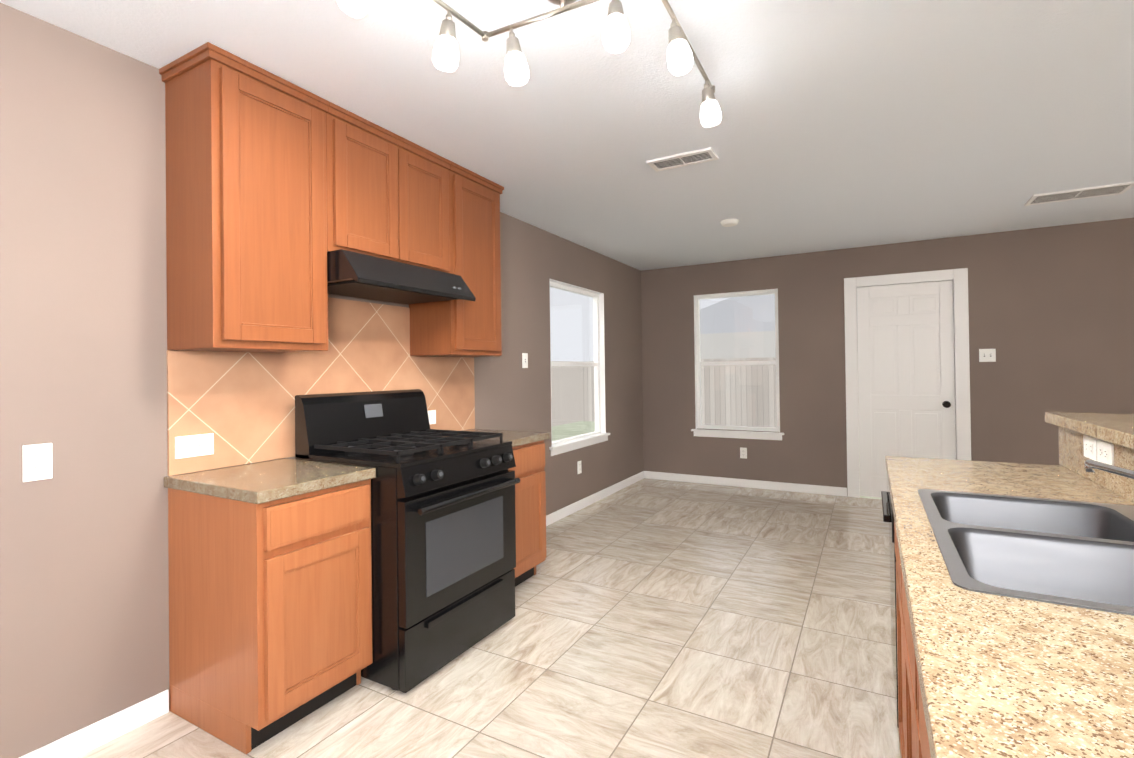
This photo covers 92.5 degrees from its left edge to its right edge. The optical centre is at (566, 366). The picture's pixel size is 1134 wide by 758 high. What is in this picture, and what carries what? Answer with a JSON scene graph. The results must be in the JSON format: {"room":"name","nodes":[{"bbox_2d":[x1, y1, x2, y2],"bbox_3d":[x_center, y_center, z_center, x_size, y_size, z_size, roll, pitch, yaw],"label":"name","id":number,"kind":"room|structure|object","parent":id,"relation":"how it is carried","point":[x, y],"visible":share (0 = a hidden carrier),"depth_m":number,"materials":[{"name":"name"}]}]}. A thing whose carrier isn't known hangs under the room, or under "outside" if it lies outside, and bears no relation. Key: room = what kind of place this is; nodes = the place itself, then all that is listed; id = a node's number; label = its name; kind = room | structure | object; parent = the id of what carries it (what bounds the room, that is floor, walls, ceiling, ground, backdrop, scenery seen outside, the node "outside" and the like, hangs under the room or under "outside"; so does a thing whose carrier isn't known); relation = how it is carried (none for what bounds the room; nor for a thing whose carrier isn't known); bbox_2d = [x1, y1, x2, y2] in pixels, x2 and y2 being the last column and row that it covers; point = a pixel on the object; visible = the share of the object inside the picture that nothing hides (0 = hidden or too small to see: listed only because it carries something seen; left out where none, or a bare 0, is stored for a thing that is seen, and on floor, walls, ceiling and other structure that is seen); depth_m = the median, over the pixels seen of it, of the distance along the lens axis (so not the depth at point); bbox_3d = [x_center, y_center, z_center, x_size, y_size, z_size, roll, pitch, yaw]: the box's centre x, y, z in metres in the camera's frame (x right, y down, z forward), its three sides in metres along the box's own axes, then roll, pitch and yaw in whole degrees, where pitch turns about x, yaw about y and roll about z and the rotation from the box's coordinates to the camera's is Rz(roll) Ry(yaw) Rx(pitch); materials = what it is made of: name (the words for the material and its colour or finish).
{"room":"kitchen","nodes":[
{"label":"kitchen","id":0,"kind":"room"},
{"bbox_2d":[0,2,643,757],"bbox_3d":[-1.183,0.089,2.811,0.120,2.440,8.507,-1,-1,29],"label":"wall","id":1,"kind":"structure","parent":0,"point":[84,598],"depth_m":1.89,"materials":[{"name":"paint"}]},
{"bbox_2d":[22,443,51,481],"bbox_3d":[-1.701,0.307,1.745,0.008,0.115,0.070,-1,-1,29],"label":"light switch","id":2,"kind":"object","parent":1,"relation":"attached to","point":[37,461],"visible":1,"depth_m":1.74,"materials":[{"name":"white plastic"}]},
{"bbox_2d":[159,42,328,352],"bbox_3d":[-1.278,-0.600,2.189,0.338,1.069,0.487,-1,-1,29],"label":"upper cabinet","id":3,"kind":"object","parent":1,"relation":"attached to","point":[246,224],"visible":1,"depth_m":2.04,"materials":[{"name":"brown wood"}]},
{"bbox_2d":[167,297,474,475],"bbox_3d":[-1.076,0.037,2.868,0.010,0.758,1.830,-1,-1,29],"label":"backsplash","id":4,"kind":"structure","parent":1,"relation":"attached to","point":[240,406],"depth_m":2.50,"materials":[{"name":"tile"}]},
{"bbox_2d":[175,433,213,458],"bbox_3d":[-1.467,0.312,2.141,0.008,0.084,0.138,-1,-1,29],"label":"outlet","id":5,"kind":"object","parent":4,"relation":"attached to","point":[193,445],"visible":1,"depth_m":2.14,"materials":[{"name":"white plastic"}]},
{"bbox_2d":[428,410,435,423],"bbox_3d":[-0.838,0.308,3.268,0.008,0.084,0.138,-1,-1,29],"label":"outlet","id":6,"kind":"object","parent":4,"relation":"attached to","point":[432,416],"visible":0.52,"depth_m":3.30,"materials":[{"name":"white plastic"}]},
{"bbox_2d":[19,471,643,757],"bbox_3d":[-1.109,1.265,2.770,0.012,0.085,8.266,-1,-1,29],"label":"baseboard","id":7,"kind":"structure","parent":1,"relation":"attached to","point":[80,742],"depth_m":1.93,"materials":[{"name":"white wood"}]},
{"bbox_2d":[326,102,450,272],"bbox_3d":[-0.971,-0.814,2.743,0.338,0.639,0.778,-1,-1,29],"label":"upper cabinet","id":8,"kind":"object","parent":1,"relation":"attached to","point":[388,194],"visible":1,"depth_m":2.59,"materials":[{"name":"brown wood"}]},
{"bbox_2d":[327,249,475,303],"bbox_3d":[-0.894,-0.421,2.700,0.500,0.149,0.766,-1,-1,29],"label":"range hood","id":9,"kind":"object","parent":8,"relation":"attached to","point":[355,274],"visible":0.77,"depth_m":2.53,"materials":[{"name":"black metal"}]},
{"bbox_2d":[409,162,503,356],"bbox_3d":[-0.658,-0.599,3.297,0.338,1.069,0.493,-1,-1,29],"label":"upper cabinet","id":10,"kind":"object","parent":1,"relation":"attached to","point":[459,328],"visible":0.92,"depth_m":3.15,"materials":[{"name":"brown wood"}]},
{"bbox_2d":[522,353,527,367],"bbox_3d":[-0.321,-0.047,4.216,0.016,0.115,0.070,-1,-1,29],"label":"light switch","id":11,"kind":"object","parent":1,"relation":"attached to","point":[524,360],"visible":1,"depth_m":4.21,"materials":[{"name":"white plastic"}]},
{"bbox_2d":[549,279,605,444],"bbox_3d":[0.077,-0.023,5.053,0.104,1.434,1.069,-1,-1,29],"label":"window","id":12,"kind":"structure","parent":1,"relation":"in","point":[598,363],"depth_m":5.49,"materials":[{"name":"white plastic"}]},
{"bbox_2d":[549,433,609,455],"bbox_3d":[0.126,0.710,5.026,0.085,0.077,1.140,-1,-1,29],"label":"window sill","id":13,"kind":"structure","parent":1,"relation":"attached to","point":[563,447],"depth_m":4.93,"materials":[{"name":"white wood"}]},
{"bbox_2d":[77,478,900,757],"bbox_3d":[1.766,1.288,1.163,6.600,0.060,8.267,-1,-1,29],"label":"floor","id":14,"kind":"structure","parent":0,"point":[655,618],"depth_m":2.40,"materials":[{"name":"tile"}]},
{"bbox_2d":[168,479,372,753],"bbox_3d":[-1.143,0.878,2.126,0.590,0.849,0.470,-1,-1,29],"label":"base cabinet","id":15,"kind":"object","parent":14,"relation":"on","point":[270,619],"visible":0.94,"depth_m":1.93,"materials":[{"name":"brown wood"}]},
{"bbox_2d":[164,458,375,503],"bbox_3d":[-1.149,0.433,2.121,0.598,0.040,0.486,-1,-1,29],"label":"countertop","id":16,"kind":"structure","parent":15,"relation":"on","point":[265,481],"depth_m":2.01,"materials":[{"name":"stone"}]},
{"bbox_2d":[295,389,519,692],"bbox_3d":[-0.716,0.712,2.598,0.733,1.178,0.760,-1,-1,29],"label":"stove","id":17,"kind":"object","parent":14,"relation":"on","point":[443,539],"visible":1,"depth_m":2.38,"materials":[{"name":"black metal"}]},
{"bbox_2d":[508,440,545,586],"bbox_3d":[-0.513,0.879,3.252,0.590,0.849,0.570,-1,-1,29],"label":"base cabinet","id":18,"kind":"object","parent":14,"relation":"on","point":[530,503],"visible":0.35,"depth_m":3.20,"materials":[{"name":"brown wood"}]},
{"bbox_2d":[443,429,549,446],"bbox_3d":[-0.511,0.433,3.262,0.598,0.040,0.591,-1,-1,29],"label":"countertop","id":19,"kind":"structure","parent":18,"relation":"on","point":[517,438],"depth_m":3.27,"materials":[{"name":"stone"}]},
{"bbox_2d":[881,477,898,727],"bbox_3d":[1.441,0.843,1.865,0.610,0.848,0.605,-1,-1,29],"label":"dishwasher","id":20,"kind":"object","parent":14,"relation":"on","point":[887,511],"visible":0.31,"depth_m":1.88,"materials":[{"name":"black metal"}]},
{"bbox_2d":[894,522,921,757],"bbox_3d":[1.065,0.842,1.163,0.582,0.849,0.983,-1,-1,29],"label":"base cabinet","id":21,"kind":"object","parent":14,"relation":"on","point":[908,716],"visible":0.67,"depth_m":1.25,"materials":[{"name":"brown wood"}]},
{"bbox_2d":[885,456,1133,757],"bbox_3d":[0.706,0.397,0.546,0.588,0.040,3.755,-1,-1,29],"label":"countertop","id":22,"kind":"structure","parent":21,"relation":"on","point":[999,676],"depth_m":0.72,"materials":[{"name":"stone"}]},
{"bbox_2d":[918,489,1133,615],"bbox_3d":[1.092,0.458,1.181,0.500,0.170,0.860,-1,-1,29],"label":"sink","id":23,"kind":"object","parent":22,"relation":"in","point":[1079,554],"visible":0.71,"depth_m":1.22,"materials":[{"name":"silver metal"}]},
{"bbox_2d":[1084,460,1133,478],"bbox_3d":[1.262,0.301,1.143,0.146,0.138,0.452,-1,-1,29],"label":"faucet","id":24,"kind":"object","parent":22,"relation":"on","point":[1091,465],"visible":1,"depth_m":1.30,"materials":[{"name":"silver metal"}]},
{"bbox_2d":[918,677,930,757],"bbox_3d":[0.654,0.842,0.429,0.582,0.849,0.696,-1,-1,29],"label":"base cabinet","id":25,"kind":"object","parent":14,"relation":"on","point":[924,743],"visible":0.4,"depth_m":0.78,"materials":[{"name":"brown wood"}]},
{"bbox_2d":[0,0,1133,270],"bbox_3d":[1.734,-1.222,1.182,6.840,0.080,8.507,-1,-1,29],"label":"ceiling","id":26,"kind":"structure","parent":0,"point":[842,124],"depth_m":2.39,"materials":[{"name":"white paint"}]},
{"bbox_2d":[337,0,370,17],"label":"spotlights","id":27,"kind":"object","parent":26,"relation":"attached to","point":[354,8],"depth_m":1.39,"materials":[{"name":"white glass"}]},
{"bbox_2d":[432,0,598,85],"label":"spotlights","id":28,"kind":"object","parent":26,"relation":"attached to","point":[445,57],"depth_m":1.67,"materials":[{"name":"white glass"}]},
{"bbox_2d":[602,0,629,52],"label":"spotlights","id":29,"kind":"object","parent":26,"relation":"attached to","point":[616,30],"depth_m":1.53,"materials":[{"name":"white glass"}]},
{"bbox_2d":[646,147,717,171],"bbox_3d":[0.640,-1.147,3.015,0.360,0.012,0.160,-1,-1,29],"label":"ceiling vent","id":30,"kind":"object","parent":26,"relation":"in","point":[684,159],"visible":0.98,"depth_m":3.00,"materials":[{"name":"white metal"}]},
{"bbox_2d":[662,0,721,127],"label":"spotlights","id":31,"kind":"object","parent":26,"relation":"attached to","point":[681,57],"depth_m":1.68,"materials":[{"name":"white glass"}]},
{"bbox_2d":[720,219,738,226],"bbox_3d":[1.285,-1.135,4.293,0.140,0.034,0.140,-1,-1,29],"label":"smoke detector","id":32,"kind":"object","parent":26,"relation":"attached to","point":[729,222],"visible":1,"depth_m":4.25,"materials":[{"name":"white plastic"}]},
{"bbox_2d":[1024,181,1133,205],"bbox_3d":[3.492,-1.179,3.712,0.520,0.012,0.260,-1,-1,29],"label":"ceiling vent","id":33,"kind":"object","parent":26,"relation":"in","point":[1083,193],"visible":1,"depth_m":3.69,"materials":[{"name":"white metal"}]},
{"bbox_2d":[577,461,581,473],"bbox_3d":[0.116,0.923,4.976,0.008,0.115,0.070,-1,-1,29],"label":"electrical outlet","id":34,"kind":"object","parent":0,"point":[579,468],"depth_m":4.97,"materials":[{"name":"white plastic"}]},
{"bbox_2d":[641,218,1133,495],"bbox_3d":[3.848,0.038,4.804,6.720,2.440,0.120,-1,-1,29],"label":"wall","id":35,"kind":"structure","parent":0,"point":[1051,315],"depth_m":4.94,"materials":[{"name":"paint"}]},
{"bbox_2d":[694,289,779,431],"bbox_3d":[1.844,-0.057,5.915,0.889,1.498,0.104,-1,-1,29],"label":"window","id":36,"kind":"structure","parent":35,"relation":"in","point":[697,351],"depth_m":5.95,"materials":[{"name":"clear glass"}]},
{"bbox_2d":[691,429,783,439],"bbox_3d":[1.831,0.733,5.868,0.970,0.080,0.090,-1,-1,29],"label":"window sill","id":37,"kind":"structure","parent":35,"relation":"attached to","point":[739,434],"depth_m":5.83,"materials":[{"name":"white wood"}]},
{"bbox_2d":[740,447,746,458],"bbox_3d":[1.893,0.927,5.822,0.070,0.115,0.008,-1,-1,29],"label":"electrical outlet","id":38,"kind":"object","parent":35,"relation":"attached to","point":[743,452],"visible":1,"depth_m":5.82,"materials":[{"name":"white plastic"}]},
{"bbox_2d":[644,471,846,495],"bbox_3d":[3.784,1.217,4.763,6.588,0.085,0.012,-1,-1,29],"label":"baseboard","id":39,"kind":"structure","parent":35,"relation":"attached to","point":[807,488],"depth_m":5.79,"materials":[{"name":"white wood"}]},
{"bbox_2d":[857,280,955,497],"bbox_3d":[3.180,0.239,5.108,0.772,2.037,0.105,-1,-1,29],"label":"door","id":40,"kind":"structure","parent":35,"relation":"in","point":[906,375],"depth_m":5.12,"materials":[{"name":"white wood"}]},
{"bbox_2d":[844,268,970,497],"bbox_3d":[3.205,0.196,5.154,0.990,2.147,0.136,-1,-1,29],"label":"door frame","id":41,"kind":"structure","parent":35,"relation":"attached to","point":[959,277],"depth_m":5.07,"materials":[{"name":"white wood"}]},
{"bbox_2d":[979,349,995,361],"bbox_3d":[3.717,-0.100,4.798,0.116,0.115,0.016,-1,-1,29],"label":"light switch","id":42,"kind":"object","parent":35,"relation":"attached to","point":[987,355],"visible":1,"depth_m":4.80,"materials":[{"name":"white plastic"}]},
{"bbox_3d":[1.033,0.739,0.375,0.135,1.045,3.775,-1,-1,29],"label":"wall","id":43,"kind":"structure","parent":0,"visible":0},
{"bbox_2d":[1045,412,1133,449],"bbox_3d":[1.112,0.194,0.354,0.410,0.040,3.815,-1,-1,29],"label":"countertop","id":44,"kind":"structure","parent":43,"relation":"on","point":[1115,428],"depth_m":1.73,"materials":[{"name":"stone"}]},
{"bbox_2d":[1058,426,1133,502],"bbox_3d":[0.960,0.294,0.416,0.018,0.154,3.775,-1,-1,29],"label":"backsplash","id":45,"kind":"structure","parent":43,"relation":"attached to","point":[1072,457],"depth_m":1.72,"materials":[{"name":"stone"}]},
{"bbox_2d":[1083,435,1097,460],"bbox_3d":[1.692,0.263,1.756,0.008,0.070,0.115,-1,-1,29],"label":"outlet","id":46,"kind":"object","parent":45,"relation":"attached to","point":[1090,447],"visible":0.98,"depth_m":1.75,"materials":[{"name":"white plastic"}]},
{"bbox_2d":[1097,440,1113,465],"bbox_3d":[1.632,0.263,1.647,0.008,0.070,0.115,-1,-1,29],"label":"outlet","id":47,"kind":"object","parent":45,"relation":"attached to","point":[1105,452],"visible":0.98,"depth_m":1.64,"materials":[{"name":"white plastic"}]},
{"label":"outside","id":48,"kind":"structure","parent":0,"visible":0},
{"bbox_2d":[550,287,730,361],"bbox_3d":[26.970,-17.750,43.370,90.000,42.000,0.001,-1,-1,29],"label":"sky","id":49,"kind":"structure","parent":48,"point":[577,305],"depth_m":58.11,"materials":[{"name":"white"}]},
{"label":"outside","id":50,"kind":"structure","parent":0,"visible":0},
{"bbox_2d":[552,421,880,498],"bbox_3d":[8.155,1.623,17.300,30.000,0.050,25.860,-1,-1,29],"label":"lawn","id":51,"kind":"structure","parent":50,"point":[569,431],"depth_m":14.30,"materials":[{"name":"plant"}]},
{"bbox_2d":[581,357,858,427],"bbox_3d":[6.172,0.672,13.781,26.000,1.850,0.060,-1,-1,29],"label":"fence","id":52,"kind":"object","parent":51,"relation":"on","point":[746,376],"depth_m":14.68,"materials":[{"name":"brown wood"}]},
{"bbox_2d":[700,294,857,358],"bbox_3d":[11.549,-1.242,24.489,14.000,5.700,11.000,-1,-1,29],"label":"house","id":53,"kind":"structure","parent":51,"relation":"on","point":[722,345],"depth_m":21.81,"materials":[{"name":"white"}]},
{"bbox_3d":[-8.710,1.738,3.661,13.860,0.050,14.407,-1,-1,29],"label":"yard","id":54,"kind":"structure","parent":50,"visible":0},
{"bbox_2d":[551,361,581,425],"bbox_3d":[-4.765,0.767,7.676,0.060,1.850,21.267,-1,-1,29],"label":"fence","id":55,"kind":"object","parent":54,"relation":"on","point":[560,409],"depth_m":16.08,"materials":[{"name":"brown wood"}]}
]}

